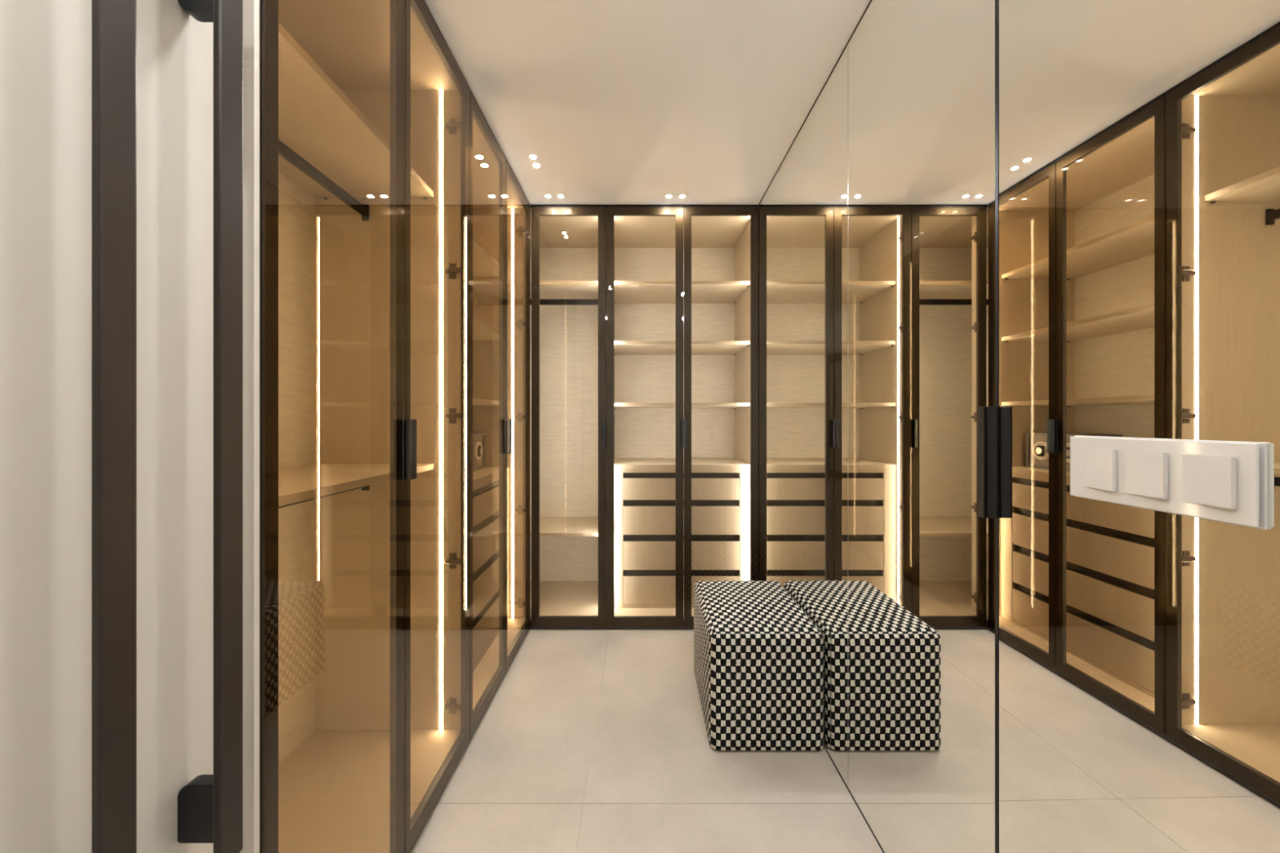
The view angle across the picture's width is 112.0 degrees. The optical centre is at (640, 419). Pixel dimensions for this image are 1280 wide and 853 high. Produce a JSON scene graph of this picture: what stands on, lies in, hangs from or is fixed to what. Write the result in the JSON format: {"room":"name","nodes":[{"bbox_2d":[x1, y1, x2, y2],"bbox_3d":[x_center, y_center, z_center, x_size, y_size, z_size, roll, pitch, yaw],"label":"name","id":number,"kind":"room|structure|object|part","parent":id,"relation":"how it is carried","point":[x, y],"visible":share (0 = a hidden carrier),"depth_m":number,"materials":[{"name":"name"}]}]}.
{"room":"walk-in closet","nodes":[
{"label":"walk-in closet","id":0,"kind":"room"},
{"bbox_2d":[410,629,883,852],"bbox_3d":[-0.250,1.279,0.825,2.100,0.060,4.750,0,0,0],"label":"floor","id":1,"kind":"structure","parent":0,"point":[589,740],"depth_m":1.53,"materials":[{"name":"beige tile"}]},
{"bbox_2d":[259,0,470,852],"bbox_3d":[-0.934,-0.011,1.198,0.612,2.519,0.905,0,0,0],"label":"wardrobe","id":2,"kind":"object","parent":1,"relation":"on","point":[365,104],"visible":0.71,"depth_m":1.07,"materials":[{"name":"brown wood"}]},
{"bbox_3d":[-0.664,-0.017,0.970,0.017,2.484,0.444,0,0,0],"label":"door","id":3,"kind":"part","parent":2,"relation":"part of","materials":[{"name":"brown metal"}]},
{"bbox_3d":[-1.235,-0.035,1.198,0.012,2.460,0.869,0,0,0],"label":"panel","id":4,"kind":"part","parent":2,"relation":"part of","materials":[{"name":"wood"}]},
{"bbox_3d":[-1.038,0.237,1.198,0.018,0.034,0.861,0,0,0],"label":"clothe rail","id":5,"kind":"part","parent":2,"relation":"part of","materials":[{"name":"black metal"}]},
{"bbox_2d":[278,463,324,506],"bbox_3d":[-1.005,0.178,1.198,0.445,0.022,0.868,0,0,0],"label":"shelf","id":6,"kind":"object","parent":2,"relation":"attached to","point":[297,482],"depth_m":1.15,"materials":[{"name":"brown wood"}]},
{"bbox_3d":[-0.958,-0.035,1.642,0.565,2.469,0.018,0,0,0],"label":"panel","id":7,"kind":"part","parent":2,"relation":"part of","materials":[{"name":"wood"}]},
{"bbox_3d":[-0.653,-0.017,0.970,0.005,2.484,0.444,0,0,0],"label":"glass pane","id":8,"kind":"part","parent":2,"relation":"part of","materials":[{"name":"brown glass"}]},
{"bbox_3d":[-0.639,0.083,1.184,0.022,0.166,0.016,0,0,0],"label":"handle","id":9,"kind":"part","parent":2,"relation":"part of","materials":[{"name":"black metal"}]},
{"bbox_3d":[-0.639,0.083,1.204,0.022,0.166,0.016,0,0,0],"label":"handle","id":10,"kind":"part","parent":2,"relation":"part of","materials":[{"name":"black metal"}]},
{"bbox_3d":[-0.653,-0.017,1.423,0.005,2.484,0.453,0,0,0],"label":"glass pane","id":11,"kind":"part","parent":2,"relation":"part of","materials":[{"name":"brown glass"}]},
{"bbox_2d":[469,90,530,742],"bbox_3d":[-0.934,-0.011,2.108,0.612,2.519,0.913,0,0,0],"label":"wardrobe","id":12,"kind":"object","parent":1,"relation":"on","point":[500,210],"visible":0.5,"depth_m":1.99,"materials":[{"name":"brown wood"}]},
{"bbox_3d":[-0.653,-0.017,1.869,0.005,2.484,0.432,0,0,0],"label":"glass pane","id":13,"kind":"part","parent":12,"relation":"part of","materials":[{"name":"brown glass"}]},
{"bbox_3d":[-0.639,0.083,2.077,0.022,0.166,0.016,0,0,0],"label":"handle","id":14,"kind":"part","parent":12,"relation":"part of","materials":[{"name":"black metal"}]},
{"bbox_3d":[-0.639,0.083,2.097,0.022,0.166,0.016,0,0,0],"label":"handle","id":15,"kind":"part","parent":12,"relation":"part of","materials":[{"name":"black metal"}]},
{"bbox_3d":[-0.653,-0.017,2.320,0.005,2.484,0.463,0,0,0],"label":"glass pane","id":16,"kind":"part","parent":12,"relation":"part of","materials":[{"name":"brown glass"}]},
{"bbox_2d":[529,206,606,629],"bbox_3d":[-0.713,-0.011,2.839,1.013,2.519,0.612,0,0,0],"label":"wardrobe","id":17,"kind":"object","parent":1,"relation":"on","point":[568,244],"visible":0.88,"depth_m":3.13,"materials":[{"name":"brown wood"}]},
{"bbox_3d":[-0.713,-1.254,2.857,0.977,0.022,0.553,0,0,0],"label":"panel","id":18,"kind":"part","parent":17,"relation":"part of","materials":[{"name":"brown wood"}]},
{"bbox_2d":[530,516,598,536],"bbox_3d":[-0.713,0.717,2.909,0.976,0.022,0.445,0,0,0],"label":"shelf","id":19,"kind":"object","parent":17,"relation":"attached to","point":[548,526],"depth_m":2.85,"materials":[{"name":"brown wood"}]},
{"bbox_2d":[530,280,598,298],"bbox_3d":[-0.713,-0.850,2.909,0.976,0.022,0.445,0,0,0],"label":"shelf","id":20,"kind":"object","parent":17,"relation":"attached to","point":[548,289],"depth_m":2.80,"materials":[{"name":"brown wood"}]},
{"bbox_3d":[-0.713,-0.775,2.860,0.969,0.037,0.020,0,0,0],"label":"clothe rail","id":21,"kind":"part","parent":17,"relation":"part of","materials":[{"name":"black metal"}]},
{"bbox_3d":[-0.713,1.184,2.857,0.977,0.022,0.553,0,0,0],"label":"panel","id":22,"kind":"part","parent":17,"relation":"part of","materials":[{"name":"brown wood"}]},
{"bbox_3d":[-0.713,-0.035,3.139,0.977,2.460,0.012,0,0,0],"label":"panel","id":23,"kind":"part","parent":17,"relation":"part of","materials":[{"name":"fabric"}]},
{"bbox_3d":[-0.216,0.083,2.544,0.016,0.166,0.022,0,0,0],"label":"handle","id":24,"kind":"part","parent":17,"relation":"part of","materials":[{"name":"black metal"}]},
{"bbox_3d":[-0.216,-0.035,2.862,0.018,2.469,0.565,0,0,0],"label":"panel","id":25,"kind":"part","parent":17,"relation":"part of","materials":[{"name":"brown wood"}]},
{"bbox_2d":[605,206,758,629],"bbox_3d":[0.246,-0.011,2.839,0.905,2.519,0.612,0,0,0],"label":"wardrobe","id":26,"kind":"object","parent":1,"relation":"on","point":[682,283],"visible":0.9,"depth_m":2.70,"materials":[{"name":"brown wood"}]},
{"bbox_3d":[-0.197,-0.035,2.862,0.018,2.469,0.565,0,0,0],"label":"panel","id":27,"kind":"part","parent":26,"relation":"part of","materials":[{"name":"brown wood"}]},
{"bbox_3d":[0.024,-0.017,2.569,0.457,2.484,0.017,0,0,0],"label":"door","id":28,"kind":"part","parent":26,"relation":"part of","materials":[{"name":"clear glass"}]},
{"bbox_3d":[0.024,-0.017,2.558,0.457,2.484,0.005,0,0,0],"label":"glass pane","id":29,"kind":"part","parent":26,"relation":"part of","materials":[{"name":"clear glass"}]},
{"bbox_3d":[0.246,1.184,2.857,0.869,0.022,0.553,0,0,0],"label":"panel","id":30,"kind":"part","parent":26,"relation":"part of","materials":[{"name":"brown wood"}]},
{"bbox_3d":[0.246,-0.035,3.139,0.869,2.460,0.012,0,0,0],"label":"panel","id":31,"kind":"part","parent":26,"relation":"part of","materials":[{"name":"wood"}]},
{"bbox_3d":[0.252,1.063,2.710,0.724,0.176,0.054,0,0,0],"label":"drawer","id":32,"kind":"part","parent":26,"relation":"part of","materials":[{"name":"brown wood"}]},
{"bbox_3d":[0.252,0.956,2.693,0.724,0.038,0.017,0,0,0],"label":"finger pull","id":33,"kind":"part","parent":26,"relation":"part of","materials":[{"name":"black"}]},
{"bbox_3d":[0.252,0.847,2.710,0.724,0.176,0.054,0,0,0],"label":"drawer","id":34,"kind":"part","parent":26,"relation":"part of","materials":[{"name":"brown wood"}]},
{"bbox_3d":[0.252,0.739,2.693,0.724,0.040,0.017,0,0,0],"label":"finger pull","id":35,"kind":"part","parent":26,"relation":"part of","materials":[{"name":"black"}]},
{"bbox_3d":[0.252,0.629,2.710,0.724,0.176,0.054,0,0,0],"label":"drawer","id":36,"kind":"part","parent":26,"relation":"part of","materials":[{"name":"brown wood"}]},
{"bbox_3d":[0.252,0.522,2.693,0.724,0.038,0.017,0,0,0],"label":"finger pull","id":37,"kind":"part","parent":26,"relation":"part of","materials":[{"name":"black"}]},
{"bbox_3d":[0.252,0.434,2.710,0.724,0.134,0.054,0,0,0],"label":"drawer","id":38,"kind":"part","parent":26,"relation":"part of","materials":[{"name":"brown wood"}]},
{"bbox_3d":[0.252,0.350,2.693,0.724,0.033,0.017,0,0,0],"label":"finger pull","id":39,"kind":"part","parent":26,"relation":"part of","materials":[{"name":"black"}]},
{"bbox_3d":[0.246,-1.254,2.857,0.869,0.022,0.553,0,0,0],"label":"panel","id":40,"kind":"part","parent":26,"relation":"part of","materials":[{"name":"brown wood"}]},
{"bbox_2d":[613,402,750,408],"bbox_3d":[0.246,-0.092,2.909,0.868,0.022,0.445,0,0,0],"label":"shelf","id":41,"kind":"object","parent":26,"relation":"attached to","point":[616,405],"depth_m":2.69,"materials":[{"name":"brown wood"}]},
{"bbox_2d":[613,341,750,355],"bbox_3d":[0.246,-0.477,2.909,0.868,0.022,0.445,0,0,0],"label":"shelf","id":42,"kind":"object","parent":26,"relation":"attached to","point":[620,348],"depth_m":2.83,"materials":[{"name":"brown wood"}]},
{"bbox_2d":[613,280,750,303],"bbox_3d":[0.246,-0.850,2.909,0.868,0.022,0.445,0,0,0],"label":"shelf","id":43,"kind":"object","parent":26,"relation":"attached to","point":[624,291],"depth_m":2.84,"materials":[{"name":"brown wood"}]},
{"bbox_2d":[613,457,750,470],"bbox_3d":[0.246,0.298,2.906,0.868,0.034,0.451,0,0,0],"label":"countertop","id":44,"kind":"structure","parent":26,"relation":"on","point":[620,464],"depth_m":2.71,"materials":[{"name":"brown wood"}]},
{"bbox_3d":[0.245,0.083,2.544,0.016,0.166,0.022,0,0,0],"label":"handle","id":45,"kind":"part","parent":26,"relation":"part of","materials":[{"name":"black metal"}]},
{"bbox_3d":[0.264,0.083,2.544,0.016,0.166,0.022,0,0,0],"label":"handle","id":46,"kind":"part","parent":26,"relation":"part of","materials":[{"name":"black metal"}]},
{"bbox_3d":[0.477,-0.017,2.569,0.440,2.484,0.017,0,0,0],"label":"door","id":47,"kind":"part","parent":26,"relation":"part of","materials":[{"name":"clear glass"}]},
{"bbox_3d":[0.477,-0.017,2.558,0.440,2.484,0.005,0,0,0],"label":"glass pane","id":48,"kind":"part","parent":26,"relation":"part of","materials":[{"name":"clear glass"}]},
{"bbox_3d":[0.690,-0.035,2.862,0.018,2.469,0.565,0,0,0],"label":"panel","id":49,"kind":"part","parent":26,"relation":"part of","materials":[{"name":"brown wood"}]},
{"bbox_2d":[693,580,823,750],"bbox_3d":[0.476,1.020,1.887,0.437,0.458,0.553,0,0,0],"label":"ottoman","id":50,"kind":"object","parent":1,"relation":"on","point":[758,657],"visible":1,"depth_m":1.61,"materials":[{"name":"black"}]},
{"bbox_2d":[424,0,870,211],"bbox_3d":[-0.250,-1.303,0.825,2.100,0.060,4.750,0,0,0],"label":"ceiling","id":51,"kind":"structure","parent":0,"point":[615,102],"depth_m":1.64,"materials":[{"name":"paint"}]},
{"bbox_2d":[529,155,540,167],"bbox_3d":[-0.522,-1.272,2.131,0.034,0.003,0.103,0,0,0],"label":"recessed light","id":52,"kind":"object","parent":51,"relation":"in","point":[532,157],"visible":1,"depth_m":2.11,"materials":[{"name":"white metal"}]},
{"bbox_2d":[545,194,564,198],"bbox_3d":[-0.492,-1.272,2.464,0.107,0.003,0.034,0,0,0],"label":"recessed light","id":53,"kind":"object","parent":51,"relation":"in","point":[547,195],"visible":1,"depth_m":2.46,"materials":[{"name":"white metal"}]},
{"bbox_2d":[666,195,684,198],"bbox_3d":[0.199,-1.272,2.466,0.111,0.003,0.034,0,0,0],"label":"recessed light","id":54,"kind":"object","parent":51,"relation":"in","point":[667,196],"visible":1,"depth_m":2.46,"materials":[{"name":"white metal"}]},
{"bbox_2d":[758,211,759,580],"bbox_3d":[0.761,-0.012,0.825,0.078,2.522,4.750,0,0,0],"label":"wall","id":55,"kind":"structure","parent":0,"point":[758,211],"depth_m":2.64,"materials":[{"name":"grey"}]},
{"bbox_2d":[424,0,758,208],"bbox_3d":[0.009,-1.266,1.663,1.379,0.012,1.834,0,0,0],"label":"trim","id":56,"kind":"structure","parent":55,"relation":"attached to","point":[606,206],"depth_m":2.56,"materials":[{"name":"black metal"}]},
{"bbox_2d":[759,42,848,788],"bbox_3d":[0.702,-0.012,2.006,0.008,2.521,1.094,0,0,0],"label":"mirror panel","id":57,"kind":"object","parent":55,"relation":"attached to","point":[803,210],"visible":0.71,"depth_m":1.76,"materials":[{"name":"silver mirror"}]},
{"bbox_2d":[848,0,995,852],"bbox_3d":[0.702,-0.012,1.156,0.008,2.521,0.606,0,0,0],"label":"mirror panel","id":58,"kind":"object","parent":55,"relation":"attached to","point":[922,73],"visible":1,"depth_m":1.07,"materials":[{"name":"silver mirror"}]},
{"bbox_2d":[977,0,1279,852],"bbox_3d":[0.695,-0.012,0.281,0.044,2.521,1.162,0,0,0],"label":"mirror panel","id":59,"kind":"object","parent":55,"relation":"attached to","point":[1137,142],"visible":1,"depth_m":0.61,"materials":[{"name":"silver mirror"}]},
{"bbox_3d":[0.685,0.084,0.853,0.026,0.218,0.019,0,0,0],"label":"handle","id":60,"kind":"part","parent":59,"relation":"part of","materials":[{"name":"black metal"}]},
{"bbox_2d":[1070,435,1267,529],"bbox_3d":[0.694,0.073,0.580,0.018,0.096,0.216,0,0,0],"label":"switch plate","id":61,"kind":"object","parent":59,"relation":"attached to","point":[1226,482],"visible":1,"depth_m":0.55,"materials":[{"name":"white plastic"}]},
{"bbox_3d":[-0.770,-0.012,-0.358,0.060,2.522,2.183,0,0,0],"label":"wall","id":62,"kind":"structure","parent":0,"visible":0},
{"bbox_2d":[0,0,136,852],"bbox_3d":[-0.660,-0.012,0.179,0.120,2.510,0.788,0,0,0],"label":"door","id":63,"kind":"structure","parent":62,"relation":"in","point":[68,68],"depth_m":0.49,"materials":[{"name":"beige paint"}]},
{"bbox_3d":[-0.606,-0.032,0.497,0.011,1.362,0.036,0,0,0],"label":"pull handle","id":64,"kind":"part","parent":63,"relation":"part of","materials":[{"name":"brown metal"}]},
{"bbox_2d":[136,0,243,852],"bbox_3d":[-0.660,-0.012,0.655,0.120,2.510,0.156,0,0,0],"label":"door","id":65,"kind":"structure","parent":62,"relation":"in","point":[189,53],"depth_m":0.62,"materials":[{"name":"beige paint"}]},
{"bbox_3d":[-0.606,-0.032,0.634,0.011,1.362,0.037,0,0,0],"label":"pull handle","id":66,"kind":"part","parent":65,"relation":"part of","materials":[{"name":"brown metal"}]},
{"bbox_2d":[239,0,259,852],"bbox_3d":[-0.709,-0.012,0.740,0.102,2.522,0.011,0,0,0],"label":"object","id":67,"kind":"structure","parent":62,"relation":"attached to","point":[251,7],"depth_m":0.73,"materials":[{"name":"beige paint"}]}
]}

